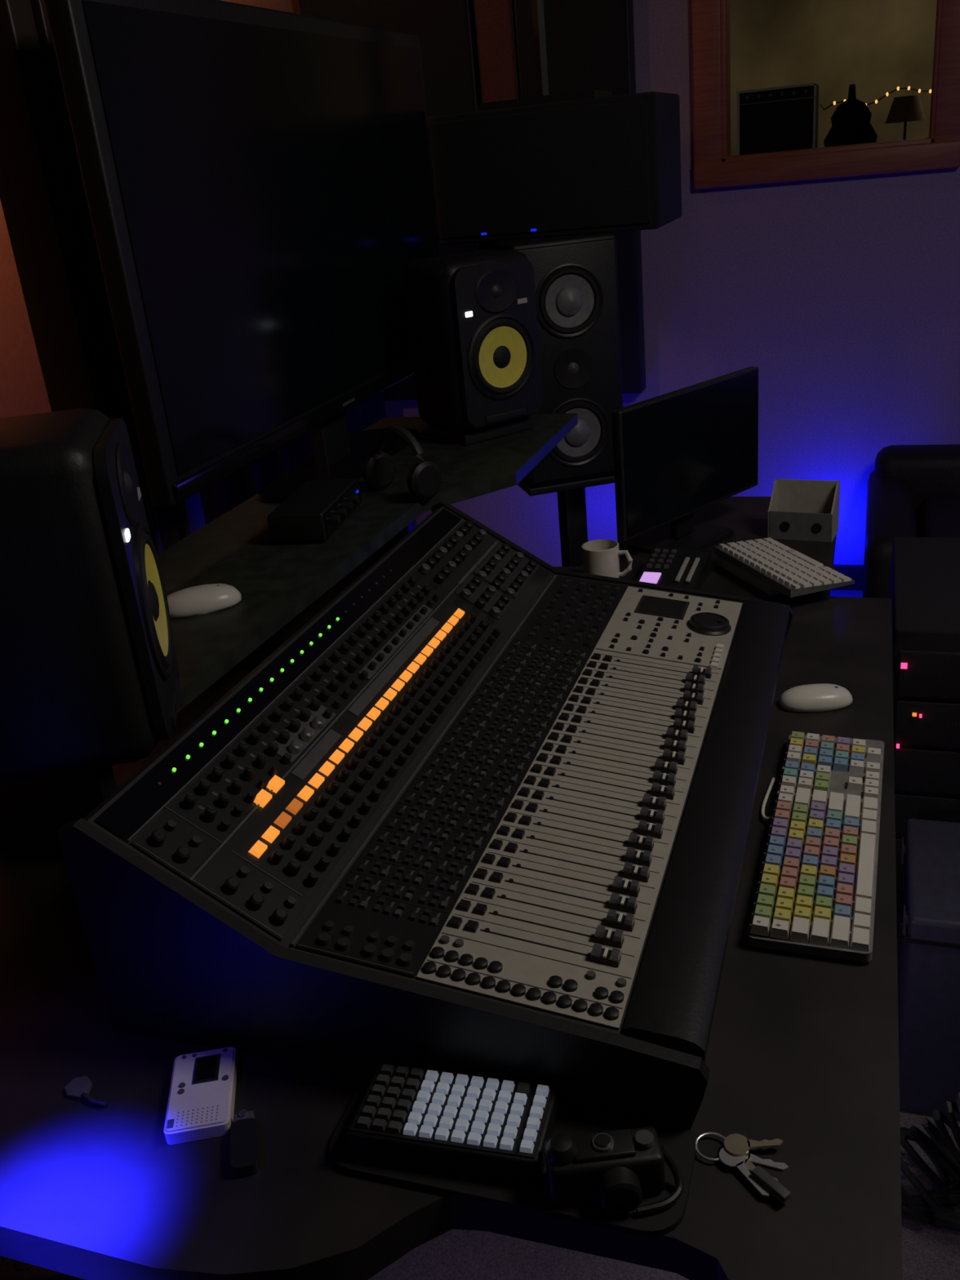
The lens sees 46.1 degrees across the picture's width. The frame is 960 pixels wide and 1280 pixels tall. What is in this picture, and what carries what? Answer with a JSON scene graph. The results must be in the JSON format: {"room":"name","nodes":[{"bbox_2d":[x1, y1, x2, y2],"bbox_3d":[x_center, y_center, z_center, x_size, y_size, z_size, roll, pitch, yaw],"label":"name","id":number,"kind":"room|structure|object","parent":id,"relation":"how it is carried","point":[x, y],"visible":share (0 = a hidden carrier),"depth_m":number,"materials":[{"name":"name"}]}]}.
{"room":"studio","nodes":[
{"label":"studio","id":0,"kind":"room"},
{"bbox_2d":[0,0,300,417],"bbox_3d":[-1.422,-0.374,1.842,0.100,2.600,5.600,3,24,19],"label":"wall","id":1,"kind":"structure","parent":0,"point":[23,391],"depth_m":2.64,"materials":[{"name":"paint"}]},
{"bbox_2d":[367,590,959,1279],"bbox_3d":[0.785,0.954,1.669,4.500,0.100,5.600,3,24,19],"label":"floor","id":2,"kind":"structure","parent":0,"point":[929,1252],"depth_m":1.72,"materials":[{"name":"carpet"}]},
{"bbox_2d":[0,0,205,554],"bbox_3d":[-0.650,-0.514,1.988,0.116,2.598,0.250,3,24,19],"label":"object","id":3,"kind":"structure","parent":2,"relation":"on","point":[43,199],"depth_m":1.82,"materials":[{"name":"brown wood"}]},
{"bbox_2d":[199,391,386,524],"bbox_3d":[-0.614,-0.782,3.479,0.070,1.872,1.450,3,24,19],"label":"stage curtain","id":4,"kind":"object","parent":2,"relation":"on","point":[220,497],"visible":0.02,"depth_m":3.44,"materials":[{"name":"black fabric"}]},
{"bbox_2d":[0,413,902,1279],"bbox_3d":[0.023,0.360,1.869,1.220,0.970,2.350,3,24,19],"label":"desk","id":5,"kind":"object","parent":2,"relation":"on","point":[802,1051],"visible":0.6,"depth_m":1.07,"materials":[{"name":"laminate"}]},
{"bbox_2d":[64,1075,106,1106],"bbox_3d":[-0.383,0.440,1.092,0.026,0.006,0.056,-21,27,-32],"label":"key","id":6,"kind":"object","parent":5,"relation":"on","point":[79,1088],"visible":1,"depth_m":1.10,"materials":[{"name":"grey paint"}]},
{"bbox_2d":[0,408,180,784],"bbox_3d":[-0.507,-0.049,1.247,0.288,0.360,0.230,-9,23,-8],"label":"monitor speaker","id":7,"kind":"object","parent":5,"relation":"on","point":[90,678],"visible":1,"depth_m":1.17},
{"bbox_2d":[164,1047,238,1144],"bbox_3d":[-0.264,0.430,1.074,0.060,0.017,0.100,-8,23,-5],"label":"game console","id":8,"kind":"object","parent":5,"relation":"on","point":[202,1099],"visible":1,"depth_m":1.06,"materials":[{"name":"white plastic"}]},
{"bbox_2d":[167,583,241,618],"bbox_3d":[-0.418,-0.063,1.680,0.123,0.032,0.067,-13,24,-16],"label":"computer mouse","id":9,"kind":"object","parent":5,"relation":"on","point":[198,600],"visible":0.88,"depth_m":1.66,"materials":[{"name":"white plastic"}]},
{"bbox_2d":[44,0,441,506],"bbox_3d":[-0.326,-0.751,2.254,0.160,0.885,1.340,3,24,19],"label":"television","id":10,"kind":"object","parent":5,"relation":"on","point":[259,182],"visible":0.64,"depth_m":1.96,"materials":[{"name":"black plastic"}]},
{"bbox_2d":[230,1109,260,1177],"bbox_3d":[-0.212,0.452,1.016,0.024,0.014,0.066,-10,23,-9],"label":"stick","id":11,"kind":"object","parent":5,"relation":"on","point":[245,1161],"visible":1,"depth_m":1.01,"materials":[{"name":"black plastic"}]},
{"bbox_2d":[266,478,361,542],"bbox_3d":[-0.285,-0.232,2.013,0.115,0.055,0.220,-1,24,11],"label":"audio interface","id":12,"kind":"object","parent":5,"relation":"on","point":[313,512],"visible":1,"depth_m":1.94,"materials":[{"name":"black plastic"}]},
{"bbox_2d":[361,425,441,500],"bbox_3d":[-0.152,-0.341,2.134,0.072,0.132,0.166,-24,29,-36],"label":"headphones","id":13,"kind":"object","parent":5,"relation":"on","point":[379,468],"visible":1,"depth_m":2.10,"materials":[{"name":"grey paint"}]},
{"bbox_2d":[57,500,793,1130],"bbox_3d":[0.058,0.094,1.483,0.615,0.252,1.050,3,24,19],"label":"mixing console","id":14,"kind":"object","parent":5,"relation":"on","point":[486,811],"visible":1,"depth_m":1.20,"materials":[{"name":"grey paint"}]},
{"bbox_2d":[427,416,533,445],"bbox_3d":[0.001,-0.486,2.575,0.190,0.027,0.150,-20,27,-31],"label":"pad","id":15,"kind":"object","parent":5,"relation":"on","point":[473,437],"visible":0.73,"depth_m":2.52,"materials":[{"name":"rubber"}]},
{"bbox_2d":[403,249,542,431],"bbox_3d":[-0.012,-0.661,2.491,0.230,0.360,0.208,-20,27,-31],"label":"monitor speaker","id":16,"kind":"object","parent":15,"relation":"on","point":[472,315],"visible":1,"depth_m":2.41},
{"bbox_2d":[329,1074,695,1236],"bbox_3d":[0.026,0.443,0.990,0.315,0.006,0.118,3,24,19],"label":"tray","id":17,"kind":"object","parent":5,"relation":"on","point":[679,1142],"visible":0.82,"depth_m":0.95,"materials":[{"name":"plastic"}]},
{"bbox_2d":[346,1063,559,1183],"bbox_3d":[-0.023,0.422,0.997,0.172,0.032,0.085,1,24,16],"label":"keyboard","id":18,"kind":"object","parent":17,"relation":"on","point":[488,1126],"visible":1,"depth_m":0.98,"materials":[{"name":"black plastic"}]},
{"bbox_2d":[544,1126,684,1215],"bbox_3d":[0.110,0.431,0.921,0.110,0.053,0.056,-6,23,-2],"label":"compact camera","id":19,"kind":"object","parent":17,"relation":"on","point":[615,1168],"visible":1,"depth_m":0.91,"materials":[{"name":"black plastic"}]},
{"bbox_2d":[582,539,632,578],"bbox_3d":[0.249,-0.152,2.233,0.092,0.079,0.073,-8,23,-6],"label":"coffee mug","id":20,"kind":"object","parent":5,"relation":"on","point":[600,557],"visible":0.77,"depth_m":2.20,"materials":[{"name":"beige ceramic"}]},
{"bbox_2d":[635,546,711,590],"bbox_3d":[0.375,-0.133,2.198,0.116,0.048,0.160,5,25,23],"label":"controller","id":21,"kind":"object","parent":5,"relation":"on","point":[686,568],"visible":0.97,"depth_m":2.19,"materials":[{"name":"black plastic"}]},
{"bbox_2d":[611,366,758,553],"bbox_3d":[0.418,-0.366,2.369,0.460,0.332,0.150,-25,29,-37],"label":"computer monitor","id":22,"kind":"object","parent":5,"relation":"on","point":[678,454],"visible":0.96,"depth_m":2.32,"materials":[{"name":"black plastic"}]},
{"bbox_2d":[695,1132,791,1202],"bbox_3d":[0.220,0.439,0.946,0.083,0.012,0.062,3,24,19],"label":"keys","id":23,"kind":"object","parent":5,"relation":"on","point":[735,1153],"visible":1,"depth_m":0.95,"materials":[{"name":"silver metal"}]},
{"bbox_2d":[715,539,837,597],"bbox_3d":[0.573,-0.142,2.198,0.144,0.028,0.204,-12,24,-14],"label":"notebook","id":24,"kind":"object","parent":5,"relation":"on","point":[724,565],"visible":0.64,"depth_m":2.17,"materials":[{"name":"black paper"}]},
{"bbox_2d":[713,537,854,597],"bbox_3d":[0.573,-0.146,2.148,0.132,0.018,0.280,-12,24,-14],"label":"wireless keyboard","id":25,"kind":"object","parent":24,"relation":"on","point":[789,571],"visible":1,"depth_m":2.12,"materials":[{"name":"white plastic"}]},
{"bbox_2d":[768,478,839,542],"bbox_3d":[0.681,-0.273,2.376,0.132,0.110,0.076,6,26,26],"label":"storage box","id":26,"kind":"object","parent":5,"relation":"on","point":[799,509],"visible":0.97,"depth_m":2.38,"materials":[{"name":"white cardboard"}]},
{"bbox_2d":[747,731,884,962],"bbox_3d":[0.411,0.227,1.375,0.143,0.029,0.460,3,25,20],"label":"keyboard","id":27,"kind":"object","parent":5,"relation":"on","point":[815,894],"visible":1,"depth_m":1.31,"materials":[{"name":"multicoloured plastic"}]},
{"bbox_2d":[778,683,853,712],"bbox_3d":[0.503,0.083,1.690,0.108,0.028,0.059,-5,23,2],"label":"computer mouse","id":28,"kind":"object","parent":5,"relation":"on","point":[821,697],"visible":1,"depth_m":1.67,"materials":[{"name":"white plastic"}]},
{"bbox_2d":[517,473,614,566],"bbox_3d":[0.252,-0.134,3.249,0.351,0.748,0.408,-10,24,-11],"label":"speaker stand","id":29,"kind":"object","parent":2,"relation":"on","point":[571,501],"visible":0.09,"depth_m":3.12,"materials":[{"name":"black plastic"}]},
{"bbox_2d":[478,232,622,486],"bbox_3d":[0.193,-0.747,2.970,0.270,0.600,0.371,-10,24,-11],"label":"speaker","id":30,"kind":"object","parent":29,"relation":"on","point":[575,277],"visible":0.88,"depth_m":2.81},
{"bbox_2d":[862,444,959,598],"bbox_3d":[1.746,-0.216,3.332,1.160,0.560,0.820,3,24,19],"label":"leather sofa","id":31,"kind":"object","parent":2,"relation":"on","point":[913,491],"visible":0.5,"depth_m":3.47,"materials":[{"name":"black leather"}]},
{"bbox_2d":[889,537,959,945],"bbox_3d":[1.048,0.235,2.213,0.480,0.740,0.524,3,24,19],"label":"equipment rack","id":32,"kind":"object","parent":2,"relation":"on","point":[925,585],"visible":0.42,"depth_m":2.01,"materials":[{"name":"black metal"},{"name":"black plastic"}]},
{"bbox_2d":[897,818,959,1119],"bbox_3d":[0.939,0.567,1.898,0.450,0.400,0.304,3,24,19],"label":"case","id":33,"kind":"object","parent":2,"relation":"on","point":[928,947],"visible":0.97,"depth_m":1.84,"materials":[{"name":"black plastic"}]},
{"bbox_2d":[900,1092,959,1231],"bbox_3d":[0.738,0.748,1.694,0.270,0.264,0.191,3,24,19],"label":"cable bundle","id":34,"kind":"object","parent":2,"relation":"on","point":[940,1206],"visible":0.87,"depth_m":1.70,"materials":[{"name":"black plastic"}]},
{"bbox_2d":[384,0,959,566],"bbox_3d":[1.557,-1.382,3.496,4.400,2.600,0.100,3,24,19],"label":"wall","id":35,"kind":"structure","parent":0,"point":[842,294],"depth_m":3.75,"materials":[{"name":"purple paint"}]},
{"bbox_2d":[473,0,520,102],"bbox_3d":[0.082,-1.723,3.744,0.130,1.810,0.090,3,24,19],"label":"acoustic panel","id":36,"kind":"object","parent":35,"relation":"attached to","point":[495,20],"visible":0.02,"depth_m":3.62,"materials":[{"name":"red fabric"}]},
{"bbox_2d":[514,0,645,394],"bbox_3d":[0.321,-1.708,3.654,0.360,1.810,0.110,3,24,19],"label":"acoustic panel","id":37,"kind":"object","parent":35,"relation":"attached to","point":[592,42],"visible":0.38,"depth_m":3.55,"materials":[{"name":"black fabric"}]},
{"bbox_2d":[691,0,959,190],"bbox_3d":[1.045,-1.943,3.389,0.800,1.035,0.120,3,24,19],"label":"window","id":38,"kind":"structure","parent":35,"relation":"in","point":[714,166],"depth_m":3.50,"materials":[{"name":"brown wood"}]},
{"bbox_2d":[830,564,863,591],"bbox_3d":[2.222,-0.184,3.745,3.200,0.090,0.020,3,24,19],"label":"baseboard","id":39,"kind":"structure","parent":35,"relation":"attached to","point":[855,572],"depth_m":4.03,"materials":[{"name":"black wood"}]},
{"bbox_2d":[729,0,937,155],"bbox_3d":[2.014,-2.357,5.662,3.200,2.600,0.100,3,24,19],"label":"wall","id":40,"kind":"structure","parent":0,"point":[877,46],"depth_m":5.48,"materials":[{"name":"paint"}]},
{"bbox_2d":[819,99,845,110],"label":"string lights","id":41,"kind":"object","parent":40,"relation":"attached to","point":[834,103],"depth_m":5.13,"materials":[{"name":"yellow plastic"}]},
{"bbox_2d":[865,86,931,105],"label":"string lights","id":42,"kind":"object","parent":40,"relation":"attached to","point":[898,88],"depth_m":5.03,"materials":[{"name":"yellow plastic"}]},
{"bbox_3d":[1.768,-0.640,5.156,3.000,0.100,2.300,3,24,19],"label":"floor","id":43,"kind":"structure","parent":0,"visible":0},
{"bbox_3d":[1.572,-1.304,4.802,1.560,1.430,0.640,3,24,19],"label":"cabinet","id":44,"kind":"object","parent":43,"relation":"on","visible":0},
{"bbox_2d":[737,82,818,155],"bbox_3d":[1.193,-2.068,4.516,0.300,0.260,0.215,3,24,19],"label":"amplifier","id":45,"kind":"object","parent":44,"relation":"on","point":[779,118],"visible":0.87,"depth_m":4.43,"materials":[{"name":"black fabric"}]},
{"bbox_2d":[823,84,877,146],"bbox_3d":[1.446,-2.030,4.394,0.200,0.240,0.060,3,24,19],"label":"guitar case","id":46,"kind":"object","parent":44,"relation":"on","point":[851,120],"visible":0.84,"depth_m":4.37,"materials":[{"name":"black fabric"}]},
{"bbox_2d":[884,94,925,139],"bbox_3d":[1.653,-2.014,4.385,0.150,0.180,0.150,3,24,19],"label":"table lamp","id":47,"kind":"object","parent":44,"relation":"on","point":[904,109],"visible":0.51,"depth_m":4.32,"materials":[{"name":"black fabric"}]},
{"bbox_3d":[0.537,-1.517,0.610,4.500,0.100,5.600,3,24,19],"label":"ceiling","id":48,"kind":"structure","parent":0,"visible":0},
{"bbox_2d":[427,0,681,244],"bbox_3d":[0.134,-1.643,2.718,0.620,1.250,0.371,3,24,19],"label":"speaker","id":49,"kind":"object","parent":48,"relation":"attached to","point":[547,164],"visible":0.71,"depth_m":2.74}
]}

